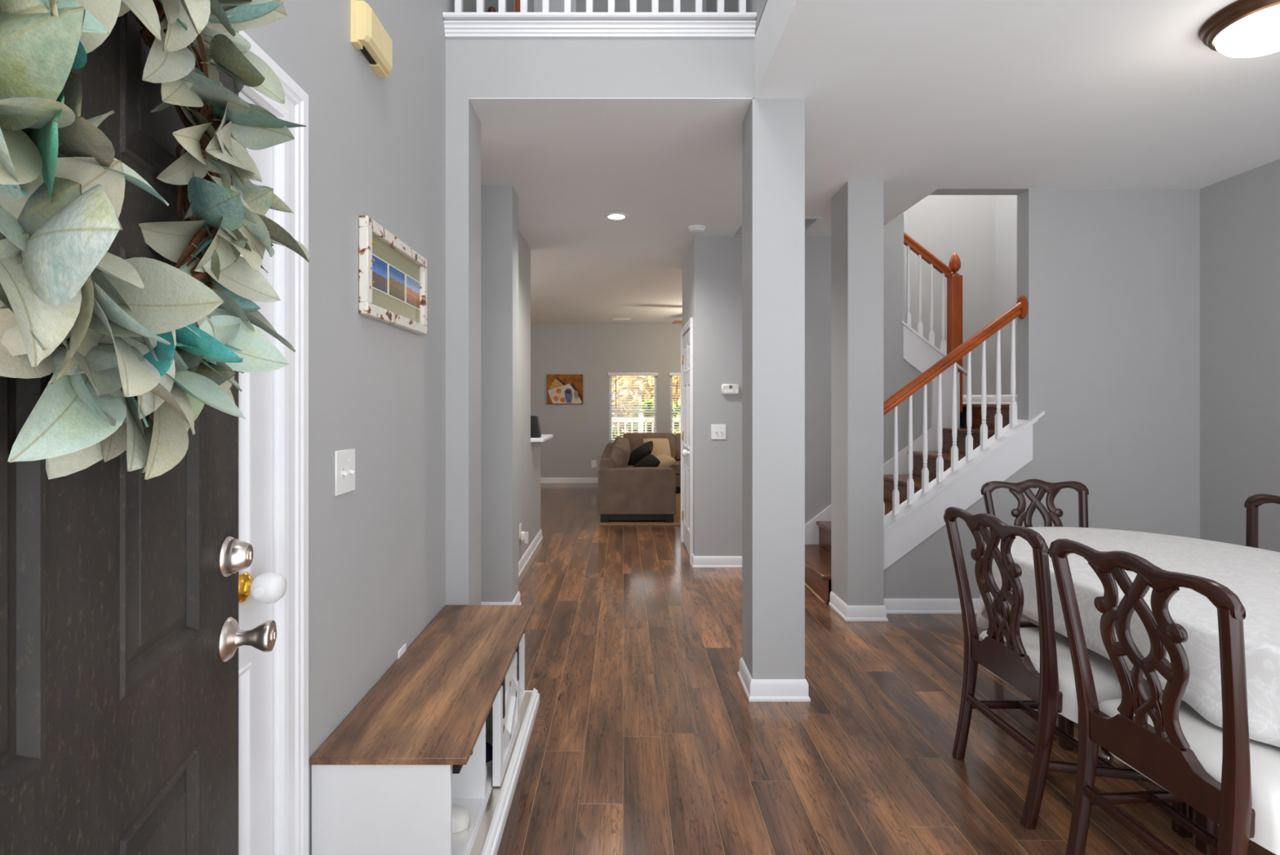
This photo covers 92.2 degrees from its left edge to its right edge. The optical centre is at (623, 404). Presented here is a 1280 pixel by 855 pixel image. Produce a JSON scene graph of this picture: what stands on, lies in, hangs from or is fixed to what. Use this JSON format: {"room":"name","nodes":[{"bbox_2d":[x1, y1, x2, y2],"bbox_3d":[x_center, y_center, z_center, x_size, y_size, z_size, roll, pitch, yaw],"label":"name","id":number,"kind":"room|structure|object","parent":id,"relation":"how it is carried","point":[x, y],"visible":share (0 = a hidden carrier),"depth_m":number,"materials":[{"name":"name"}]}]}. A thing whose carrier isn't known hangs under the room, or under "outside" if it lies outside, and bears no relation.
{"room":"entrance hall","nodes":[
{"label":"entrance hall","id":0,"kind":"room"},
{"bbox_2d":[243,0,540,854],"bbox_3d":[-0.901,-1.415,3.270,0.163,5.550,6.040,0,0,0],"label":"wall","id":1,"kind":"structure","parent":0,"point":[377,145],"depth_m":2.02,"materials":[{"name":"paint"}]},
{"bbox_2d":[0,11,276,854],"bbox_3d":[-0.590,0.322,0.699,0.124,2.053,0.914,0,0,-13],"label":"door","id":2,"kind":"structure","parent":1,"relation":"in","point":[121,636],"depth_m":0.77,"materials":[{"name":"black paint"}]},
{"bbox_2d":[0,0,309,479],"bbox_3d":[-0.515,-0.355,0.688,0.252,0.871,0.673,0,0,-8],"label":"wreath","id":3,"kind":"object","parent":2,"relation":"hanging from","point":[135,348],"visible":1,"depth_m":0.58,"materials":[{"name":"green plant"}]},
{"bbox_2d":[238,91,286,854],"bbox_3d":[-0.801,0.337,1.051,0.124,2.030,0.822,0,0,0],"label":"door","id":4,"kind":"structure","parent":1,"relation":"in","point":[259,587],"depth_m":1.38,"materials":[{"name":"white paint"}]},
{"bbox_2d":[238,30,308,854],"bbox_3d":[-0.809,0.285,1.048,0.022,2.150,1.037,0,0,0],"label":"trim","id":5,"kind":"structure","parent":1,"relation":"attached to","point":[293,154],"depth_m":1.50,"materials":[{"name":"white wood"}]},
{"bbox_2d":[334,448,355,496],"bbox_3d":[-0.809,0.195,1.810,0.022,0.128,0.125,0,0,0],"label":"light switch","id":6,"kind":"object","parent":1,"relation":"attached to","point":[344,460],"visible":1,"depth_m":1.80,"materials":[{"name":"white plastic"}]},
{"bbox_2d":[351,0,392,77],"bbox_3d":[-0.793,-1.158,1.962,0.053,0.130,0.218,0,0,0],"label":"door chime","id":7,"kind":"object","parent":1,"relation":"attached to","point":[368,34],"visible":1,"depth_m":1.90,"materials":[{"name":"beige plastic"}]},
{"bbox_2d":[359,215,426,334],"bbox_3d":[-0.800,-0.435,2.195,0.037,0.304,0.580,0,0,0],"label":"photo frame","id":8,"kind":"object","parent":1,"relation":"attached to","point":[393,275],"visible":1,"depth_m":2.12,"materials":[{"name":"white wood"}]},
{"bbox_2d":[372,254,386,293],"bbox_3d":[-0.806,-0.432,2.027,0.001,0.102,0.150,0,0,0],"label":"photograph","id":9,"kind":"object","parent":8,"relation":"attached to","point":[380,265],"depth_m":2.04},
{"bbox_2d":[387,262,404,302],"bbox_3d":[-0.807,-0.432,2.195,0.002,0.110,0.158,0,0,0],"label":"photo","id":10,"kind":"object","parent":8,"relation":"attached to","point":[396,273],"depth_m":2.19},
{"bbox_2d":[405,273,419,309],"bbox_3d":[-0.807,-0.432,2.363,0.002,0.110,0.158,0,0,0],"label":"photo","id":11,"kind":"object","parent":8,"relation":"attached to","point":[412,282],"depth_m":2.36},
{"bbox_2d":[397,643,406,659],"bbox_3d":[-0.816,0.955,2.275,0.008,0.120,0.075,0,0,0],"label":"power outlet","id":12,"kind":"object","parent":1,"relation":"attached to","point":[403,648],"visible":0.24,"depth_m":2.27,"materials":[{"name":"white plastic"}]},
{"bbox_2d":[519,522,521,539],"bbox_3d":[-0.839,1.030,5.030,0.008,0.120,0.075,0,0,0],"label":"power outlet","id":13,"kind":"object","parent":1,"relation":"attached to","point":[520,524],"visible":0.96,"depth_m":5.01,"materials":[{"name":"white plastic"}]},
{"bbox_2d":[520,531,528,543],"bbox_3d":[-0.804,1.083,5.030,0.061,0.095,0.050,0,0,0],"label":"plug","id":14,"kind":"object","parent":13,"relation":"attached to","point":[524,535],"visible":1,"depth_m":5.01,"materials":[{"name":"white plastic"}]},
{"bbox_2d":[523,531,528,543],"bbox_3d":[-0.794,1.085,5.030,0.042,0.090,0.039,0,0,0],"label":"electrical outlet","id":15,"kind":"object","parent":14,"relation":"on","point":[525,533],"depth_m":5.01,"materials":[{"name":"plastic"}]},
{"bbox_2d":[518,528,542,577],"bbox_3d":[-0.903,1.313,5.255,0.160,0.094,2.110,0,0,0],"label":"baseboard","id":16,"kind":"structure","parent":1,"relation":"attached to","point":[531,549],"depth_m":5.45,"materials":[{"name":"white wood"}]},
{"bbox_2d":[530,434,552,441],"bbox_3d":[-0.905,0.323,6.013,0.355,0.035,0.775,0,0,0],"label":"bar ledge","id":17,"kind":"object","parent":1,"relation":"on","point":[544,437],"visible":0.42,"depth_m":5.67,"materials":[{"name":"white wood"}]},
{"bbox_2d":[530,415,541,437],"bbox_3d":[-0.855,0.203,5.780,0.160,0.203,0.124,0,0,0],"label":"speaker","id":18,"kind":"object","parent":17,"relation":"on","point":[535,432],"visible":0.6,"depth_m":5.72},
{"bbox_2d":[445,97,480,604],"bbox_3d":[-0.837,-0.029,2.966,0.247,2.779,0.247,0,0,0],"label":"wall","id":19,"kind":"structure","parent":0,"point":[463,124],"depth_m":2.84,"materials":[{"name":"paint"}]},
{"bbox_2d":[487,6,496,12],"bbox_3d":[-0.757,-1.997,3.550,0.052,0.594,0.052,0,0,0],"label":"upstairs newel","id":20,"kind":"object","parent":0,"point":[491,9],"visible":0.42,"depth_m":3.53,"materials":[{"name":"brown wood"}]},
{"bbox_2d":[480,184,518,601],"bbox_3d":[-1.156,-0.028,4.072,0.888,2.775,0.225,0,0,0],"label":"wall","id":21,"kind":"structure","parent":0,"point":[499,202],"depth_m":3.96,"materials":[{"name":"paint"}]},
{"bbox_2d":[480,591,521,604],"bbox_3d":[-0.841,1.313,4.062,0.298,0.094,0.245,0,0,0],"label":"baseboard","id":22,"kind":"structure","parent":21,"relation":"attached to","point":[516,601],"depth_m":3.96,"materials":[{"name":"white wood"}]},
{"bbox_2d":[515,0,519,12],"bbox_3d":[-0.605,-2.493,3.550,0.048,1.585,0.048,0,0,0],"label":"upstairs newel","id":23,"kind":"object","parent":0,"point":[517,2],"visible":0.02,"depth_m":3.53,"materials":[{"name":"orange wood"}]},
{"bbox_2d":[445,37,754,98],"bbox_3d":[-0.106,-1.560,2.966,1.427,0.283,0.247,0,0,0],"label":"wall header","id":24,"kind":"structure","parent":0,"point":[476,67],"depth_m":2.84,"materials":[{"name":"paint"}]},
{"bbox_2d":[442,12,756,37],"bbox_3d":[-0.106,-1.741,2.898,1.425,0.092,0.210,0,0,0],"label":"trim","id":25,"kind":"structure","parent":24,"relation":"on","point":[456,24],"depth_m":2.81,"materials":[{"name":"white wood"}]},
{"bbox_2d":[454,0,746,12],"bbox_3d":[-0.106,-2.262,2.903,1.425,0.950,0.060,0,0,0],"label":"balcony railing","id":26,"kind":"object","parent":25,"relation":"on","point":[458,3],"visible":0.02,"depth_m":2.89,"materials":[{"name":"white wood"}]},
{"bbox_2d":[530,324,682,477],"bbox_3d":[0.100,-0.028,10.820,8.200,2.775,0.140,0,0,0],"label":"wall","id":27,"kind":"structure","parent":0,"point":[580,432],"depth_m":10.75,"materials":[{"name":"paint"}]},
{"bbox_2d":[546,373,582,404],"bbox_3d":[-1.015,-0.275,10.732,0.630,0.520,0.033,0,0,0],"label":"painting","id":28,"kind":"object","parent":27,"relation":"attached to","point":[562,388],"visible":1,"depth_m":10.72,"materials":[{"name":"paint"}]},
{"bbox_2d":[540,477,598,483],"bbox_3d":[0.100,1.313,10.740,7.920,0.094,0.020,0,0,0],"label":"baseboard","id":29,"kind":"structure","parent":27,"relation":"attached to","point":[543,480],"depth_m":10.74,"materials":[{"name":"white wood"}]},
{"bbox_2d":[591,460,596,467],"bbox_3d":[-0.510,1.030,10.746,0.090,0.130,0.008,0,0,0],"label":"power outlet","id":30,"kind":"object","parent":27,"relation":"attached to","point":[593,463],"visible":1,"depth_m":10.74,"materials":[{"name":"white plastic"}]},
{"bbox_2d":[607,375,657,443],"bbox_3d":[0.175,0.059,10.797,0.900,1.247,0.165,0,0,0],"label":"window","id":31,"kind":"structure","parent":27,"relation":"in","point":[610,376],"depth_m":10.81,"materials":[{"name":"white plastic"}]},
{"bbox_2d":[608,372,658,442],"bbox_3d":[0.175,0.044,10.758,0.880,1.219,0.084,0,0,0],"label":"window blind","id":32,"kind":"object","parent":31,"relation":"attached to","point":[615,374],"visible":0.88,"depth_m":10.76,"materials":[{"name":"plastic"}]},
{"bbox_2d":[670,375,680,433],"bbox_3d":[1.240,0.059,10.797,0.900,1.247,0.165,0,0,0],"label":"window","id":33,"kind":"structure","parent":27,"relation":"in","point":[671,376],"depth_m":10.81,"materials":[{"name":"white plastic"}]},
{"bbox_2d":[668,372,680,434],"bbox_3d":[1.240,0.044,10.758,0.880,1.219,0.084,0,0,0],"label":"window blind","id":34,"kind":"object","parent":33,"relation":"attached to","point":[677,374],"visible":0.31,"depth_m":10.75,"materials":[{"name":"plastic"}]},
{"bbox_2d":[513,0,706,12],"bbox_3d":[-0.097,-2.945,4.680,1.447,2.490,0.120,0,0,0],"label":"wall","id":35,"kind":"structure","parent":0,"point":[599,6],"depth_m":4.62,"materials":[{"name":"paint"}]},
{"bbox_2d":[533,0,576,12],"bbox_3d":[-0.510,-2.535,4.610,0.320,1.670,0.020,0,0,0],"label":"door","id":36,"kind":"structure","parent":35,"relation":"in","point":[556,6],"depth_m":4.61,"materials":[{"name":"white wood"}]},
{"bbox_2d":[682,0,767,333],"bbox_3d":[0.672,-1.415,3.235,0.150,5.550,5.970,0,0,0],"label":"wall","id":37,"kind":"structure","parent":0,"point":[687,265],"depth_m":5.35,"materials":[{"name":"paint"}]},
{"bbox_2d":[681,328,689,555],"bbox_3d":[0.573,0.337,5.722,0.114,2.030,0.760,0,0,0],"label":"door","id":38,"kind":"structure","parent":37,"relation":"in","point":[686,357],"depth_m":5.74,"materials":[{"name":"white paint"}]},
{"bbox_2d":[680,317,693,563],"bbox_3d":[0.586,0.305,5.716,0.022,2.110,0.887,0,0,0],"label":"trim","id":39,"kind":"structure","parent":37,"relation":"attached to","point":[689,325],"depth_m":5.28,"materials":[{"name":"white wood"}]},
{"bbox_2d":[742,98,804,679],"bbox_3d":[0.718,-0.028,2.964,0.242,2.775,0.242,0,0,0],"label":"wall column","id":40,"kind":"structure","parent":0,"point":[773,130],"depth_m":2.84,"materials":[{"name":"paint"}]},
{"bbox_2d":[737,657,810,701],"bbox_3d":[0.718,1.313,2.964,0.282,0.094,0.282,0,0,0],"label":"baseboard","id":41,"kind":"structure","parent":40,"relation":"attached to","point":[755,690],"depth_m":2.83,"materials":[{"name":"white wood"}]},
{"bbox_2d":[693,212,931,555],"bbox_3d":[1.698,-1.415,5.220,2.203,5.550,0.120,0,0,0],"label":"wall","id":42,"kind":"structure","parent":0,"point":[717,260],"depth_m":5.16,"materials":[{"name":"paint"}]},
{"bbox_2d":[690,552,742,567],"bbox_3d":[0.969,1.313,5.205,0.783,0.094,0.130,0,0,0],"label":"baseboard","id":43,"kind":"structure","parent":42,"relation":"attached to","point":[696,561],"depth_m":5.15,"materials":[{"name":"white wood"}]},
{"bbox_2d":[711,424,725,439],"bbox_3d":[0.800,0.225,5.149,0.125,0.125,0.022,0,0,0],"label":"light switch","id":44,"kind":"object","parent":42,"relation":"attached to","point":[717,431],"visible":1,"depth_m":5.15,"materials":[{"name":"white plastic"}]},
{"bbox_2d":[721,383,739,394],"bbox_3d":[0.897,-0.130,5.145,0.150,0.090,0.030,0,0,0],"label":"thermostat","id":45,"kind":"object","parent":42,"relation":"attached to","point":[726,388],"visible":1,"depth_m":5.13,"materials":[{"name":"plastic"}]},
{"bbox_2d":[831,181,883,604],"bbox_3d":[1.533,-0.028,4.045,0.226,2.775,0.310,0,0,0],"label":"wall column","id":46,"kind":"structure","parent":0,"point":[857,206],"depth_m":3.89,"materials":[{"name":"paint"}]},
{"bbox_2d":[828,591,888,621],"bbox_3d":[1.533,1.313,4.030,0.266,0.094,0.320,0,0,0],"label":"baseboard","id":47,"kind":"structure","parent":46,"relation":"attached to","point":[848,612],"depth_m":3.88,"materials":[{"name":"white wood"}]},
{"bbox_2d":[470,483,1275,854],"bbox_3d":[0.200,1.390,5.898,8.400,0.060,11.922,0,0,0],"label":"floor","id":48,"kind":"structure","parent":0,"point":[646,737],"depth_m":2.56,"materials":[{"name":"brown wood"}]},
{"bbox_2d":[310,604,539,854],"bbox_3d":[-0.599,1.140,2.217,0.433,0.440,1.229,0,0,0],"label":"cabinet","id":49,"kind":"object","parent":48,"relation":"on","point":[388,780],"visible":1,"depth_m":1.84,"materials":[{"name":"brown wood"}]},
{"bbox_2d":[452,803,471,840],"bbox_3d":[-0.601,1.238,1.870,0.267,0.108,0.097,0,0,0],"label":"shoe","id":50,"kind":"object","parent":49,"relation":"on","point":[461,821],"visible":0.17,"depth_m":1.85,"materials":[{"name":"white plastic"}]},
{"bbox_2d":[485,765,487,783],"bbox_3d":[-0.601,1.238,2.105,0.267,0.108,0.097,0,0,-3],"label":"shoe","id":51,"kind":"object","parent":49,"relation":"on","point":[486,766],"visible":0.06,"depth_m":2.11,"materials":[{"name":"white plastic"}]},
{"bbox_2d":[452,688,524,854],"bbox_3d":[-0.630,1.300,2.217,0.357,0.016,1.181,0,0,0],"label":"shelf","id":52,"kind":"object","parent":49,"relation":"attached to","point":[477,805],"depth_m":1.99,"materials":[{"name":"white wood"}]},
{"bbox_2d":[485,742,492,768],"bbox_3d":[-0.601,1.238,2.230,0.267,0.108,0.097,0,0,3],"label":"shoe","id":53,"kind":"object","parent":49,"relation":"on","point":[488,746],"visible":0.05,"depth_m":2.20,"materials":[{"name":"black plastic"}]},
{"bbox_2d":[599,492,680,525],"bbox_3d":[1.315,1.354,8.240,3.170,0.012,2.620,0,0,0],"label":"area rug","id":54,"kind":"object","parent":48,"relation":"on","point":[677,517],"visible":0.18,"depth_m":7.08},
{"bbox_2d":[598,432,680,522],"bbox_3d":[1.413,0.899,8.650,3.395,0.899,3.200,0,0,0],"label":"sectional sofa","id":55,"kind":"object","parent":54,"relation":"on","point":[625,491],"visible":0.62,"depth_m":7.05,"materials":[{"name":"fabric"}]},
{"bbox_2d":[609,442,630,466],"bbox_3d":[-0.060,0.698,7.680,0.240,0.400,0.880,18,0,0],"label":"cushion","id":56,"kind":"object","parent":55,"relation":"on","point":[620,454],"depth_m":7.25,"materials":[{"name":"fabric"}]},
{"bbox_2d":[612,435,629,446],"bbox_3d":[-0.060,0.698,9.380,0.240,0.400,0.880,18,0,0],"label":"cushion","id":57,"kind":"object","parent":55,"relation":"on","point":[618,437],"depth_m":9.21,"materials":[{"name":"fabric"}]},
{"bbox_2d":[611,438,630,449],"bbox_3d":[-0.060,0.698,8.530,0.240,0.400,0.880,18,0,0],"label":"cushion","id":58,"kind":"object","parent":55,"relation":"on","point":[618,440],"depth_m":8.36,"materials":[{"name":"fabric"}]},
{"bbox_2d":[627,440,653,465],"bbox_3d":[0.260,0.730,9.250,0.394,0.370,0.449,0,0,10],"label":"throw pillow","id":59,"kind":"object","parent":55,"relation":"on","point":[644,450],"visible":0.86,"depth_m":9.09,"materials":[{"name":"black fabric"}]},
{"bbox_2d":[632,453,660,466],"bbox_3d":[0.270,0.815,7.980,0.356,0.322,0.429,0,0,-10],"label":"throw pillow","id":60,"kind":"object","parent":55,"relation":"on","point":[650,460],"visible":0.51,"depth_m":7.88,"materials":[{"name":"black fabric"}]},
{"bbox_2d":[622,432,675,458],"bbox_3d":[0.420,0.683,9.980,0.860,0.440,0.240,0,-14,0],"label":"cushion","id":61,"kind":"object","parent":55,"relation":"on","point":[636,439],"depth_m":9.90,"materials":[{"name":"fabric"}]},
{"bbox_2d":[643,438,671,456],"bbox_3d":[0.520,0.710,9.420,0.420,0.393,0.233,0,0,-14],"label":"throw pillow","id":62,"kind":"object","parent":55,"relation":"on","point":[660,446],"visible":0.52,"depth_m":9.40,"materials":[{"name":"beige fabric"}]},
{"bbox_2d":[655,453,675,466],"bbox_3d":[0.460,0.815,8.420,0.412,0.254,0.442,0,0,-19],"label":"throw pillow","id":63,"kind":"object","parent":55,"relation":"on","point":[665,460],"visible":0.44,"depth_m":8.27,"materials":[{"name":"beige fabric"}]},
{"bbox_2d":[670,460,680,473],"bbox_3d":[1.030,0.973,9.680,0.840,0.170,0.680,0,0,0],"label":"seat cushion","id":64,"kind":"object","parent":55,"relation":"on","point":[676,466],"depth_m":9.34,"materials":[{"name":"fabric"}]},
{"bbox_2d":[675,432,680,460],"bbox_3d":[1.260,0.683,9.980,0.860,0.440,0.240,0,-14,0],"label":"cushion","id":65,"kind":"object","parent":55,"relation":"on","point":[677,436],"depth_m":9.88,"materials":[{"name":"fabric"}]},
{"bbox_2d":[804,231,1044,604],"bbox_3d":[2.567,-0.054,5.122,2.417,2.828,2.255,0,0,0],"label":"staircase","id":66,"kind":"structure","parent":48,"relation":"on","point":[932,474],"depth_m":4.09,"materials":[{"name":"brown wood"}]},
{"bbox_2d":[980,478,1088,626],"bbox_3d":[2.137,0.874,2.956,0.544,0.980,0.525,0,0,0],"label":"dining chair","id":67,"kind":"object","parent":48,"relation":"on","point":[1017,489],"visible":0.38,"depth_m":3.18,"materials":[{"name":"brown wood"}]},
{"bbox_2d":[943,506,1193,837],"bbox_3d":[1.541,0.874,2.191,0.525,0.980,0.544,0,0,-2],"label":"dining chair","id":68,"kind":"object","parent":48,"relation":"on","point":[1037,662],"visible":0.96,"depth_m":2.10,"materials":[{"name":"brown wood"}]},
{"bbox_2d":[1033,708,1218,830],"bbox_3d":[2.125,0.983,2.120,1.132,0.753,1.852,0,0,0],"label":"dining table","id":69,"kind":"object","parent":48,"relation":"on","point":[1107,756],"visible":0.08,"depth_m":2.33,"materials":[{"name":"brown wood"}]},
{"bbox_2d":[976,526,1279,746],"bbox_3d":[2.126,0.819,2.121,1.196,0.433,1.913,0,0,0],"label":"tablecloth","id":70,"kind":"object","parent":69,"relation":"on","point":[1252,574],"visible":0.61,"depth_m":2.02,"materials":[{"name":"fabric"}]},
{"bbox_2d":[1048,538,1279,854],"bbox_3d":[1.566,0.874,1.621,0.525,0.980,0.544,0,0,-3],"label":"dining chair","id":71,"kind":"object","parent":48,"relation":"on","point":[1231,780],"visible":0.99,"depth_m":1.57,"materials":[{"name":"brown wood"}]},
{"bbox_2d":[1244,493,1279,547],"bbox_3d":[2.655,0.874,2.483,0.525,0.980,0.544,0,0,-12],"label":"dining chair","id":72,"kind":"object","parent":48,"relation":"on","point":[1252,503],"visible":0.17,"depth_m":2.75,"materials":[{"name":"brown wood"}]},
{"bbox_2d":[468,0,1279,324],"bbox_3d":[0.100,-1.558,5.570,8.200,0.285,10.640,0,0,0],"label":"ceiling","id":73,"kind":"structure","parent":0,"point":[918,98],"depth_m":3.11,"materials":[{"name":"paint"}]},
{"bbox_2d":[604,212,628,220],"bbox_3d":[-0.050,-1.409,4.615,0.188,0.012,0.188,0,0,0],"label":"recessed light","id":74,"kind":"object","parent":73,"relation":"in","point":[612,215],"visible":1,"depth_m":4.60,"materials":[{"name":"white"}]},
{"bbox_2d":[613,318,631,319],"bbox_3d":[-0.020,-1.409,10.125,0.300,0.012,0.150,0,0,0],"label":"ceiling vent","id":75,"kind":"object","parent":73,"relation":"in","point":[613,318],"visible":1,"depth_m":10.09,"materials":[{"name":"white metal"}]},
{"bbox_2d":[671,320,682,324],"bbox_3d":[1.345,-1.210,8.920,1.287,0.410,1.266,0,0,0],"label":"ceiling fan","id":76,"kind":"object","parent":73,"relation":"hanging from","point":[673,322],"visible":0.02,"depth_m":8.84,"materials":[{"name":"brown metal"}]},
{"bbox_2d":[688,224,705,233],"bbox_3d":[0.588,-1.396,4.910,0.140,0.038,0.140,0,0,0],"label":"smoke detector","id":77,"kind":"object","parent":73,"relation":"attached to","point":[697,228],"visible":1,"depth_m":4.87,"materials":[{"name":"white plastic"}]},
{"bbox_2d":[730,216,822,236],"bbox_3d":[1.198,-1.409,4.875,0.603,0.012,0.510,0,0,0],"label":"ceiling vent","id":78,"kind":"object","parent":73,"relation":"in","point":[810,221],"visible":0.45,"depth_m":4.82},
{"bbox_2d":[1198,0,1279,57],"bbox_3d":[2.335,-1.351,2.210,0.394,0.128,0.394,0,0,0],"label":"dome light","id":79,"kind":"object","parent":73,"relation":"attached to","point":[1242,28],"visible":1,"depth_m":2.19,"materials":[{"name":"white glass"}]},
{"bbox_2d":[903,195,995,454],"bbox_3d":[2.908,-1.415,6.310,2.016,5.550,0.120,0,0,0],"label":"wall","id":80,"kind":"structure","parent":0,"point":[944,225],"depth_m":6.25,"materials":[{"name":"paint"}]},
{"bbox_2d":[883,188,1199,598],"bbox_3d":[2.761,-1.415,4.090,2.230,5.550,0.120,0,0,0],"label":"wall","id":81,"kind":"structure","parent":0,"point":[1108,335],"depth_m":4.03,"materials":[{"name":"paint"}]},
{"bbox_2d":[883,598,979,613],"bbox_3d":[2.722,1.313,2.140,2.108,0.094,3.780,0,0,0],"label":"baseboard","id":82,"kind":"structure","parent":81,"relation":"attached to","point":[893,606],"depth_m":4.02,"materials":[{"name":"white wood"}]},
{"bbox_2d":[995,159,1279,551],"bbox_3d":[3.846,-1.415,3.310,0.140,5.550,6.120,0,0,0],"label":"wall","id":83,"kind":"structure","parent":0,"point":[1240,213],"depth_m":3.80,"materials":[{"name":"paint"}]},
{"bbox_2d":[962,394,1017,404],"bbox_3d":[3.363,-0.054,5.200,0.826,0.094,2.100,0,0,0],"label":"baseboard","id":84,"kind":"structure","parent":83,"relation":"attached to","point":[1006,398],"depth_m":6.24,"materials":[{"name":"white wood"}]},
{"label":"outside","id":85,"kind":"structure","parent":0,"visible":0},
{"bbox_3d":[1.000,1.560,22.450,30.000,0.100,23.100,0,0,0],"label":"ground","id":86,"kind":"structure","parent":85,"visible":0},
{"bbox_2d":[612,424,623,439],"bbox_3d":[-0.575,1.029,15.587,1.481,1.155,1.547,0,0,0],"label":"shrub","id":87,"kind":"object","parent":86,"relation":"on","point":[612,424],"visible":0.02,"depth_m":15.49,"materials":[{"name":"green plant"}]},
{"bbox_2d":[611,409,680,439],"bbox_3d":[1.000,0.810,14.400,10.000,1.400,0.100,0,0,0],"label":"fence","id":88,"kind":"object","parent":86,"relation":"on","point":[639,410],"visible":0.02,"depth_m":14.38,"materials":[{"name":"paint"}]},
{"bbox_2d":[611,375,680,433],"bbox_3d":[0.884,0.056,18.373,4.502,2.959,4.476,0,0,0],"label":"tree","id":89,"kind":"object","parent":86,"relation":"on","point":[624,380],"visible":0.16,"depth_m":17.27,"materials":[{"name":"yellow plant"}]},
{"bbox_2d":[627,398,680,433],"bbox_3d":[0.875,0.679,15.382,1.585,1.751,1.599,0,0,0],"label":"shrub","id":90,"kind":"object","parent":86,"relation":"on","point":[651,398],"visible":0.05,"depth_m":15.10,"materials":[{"name":"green plant"}]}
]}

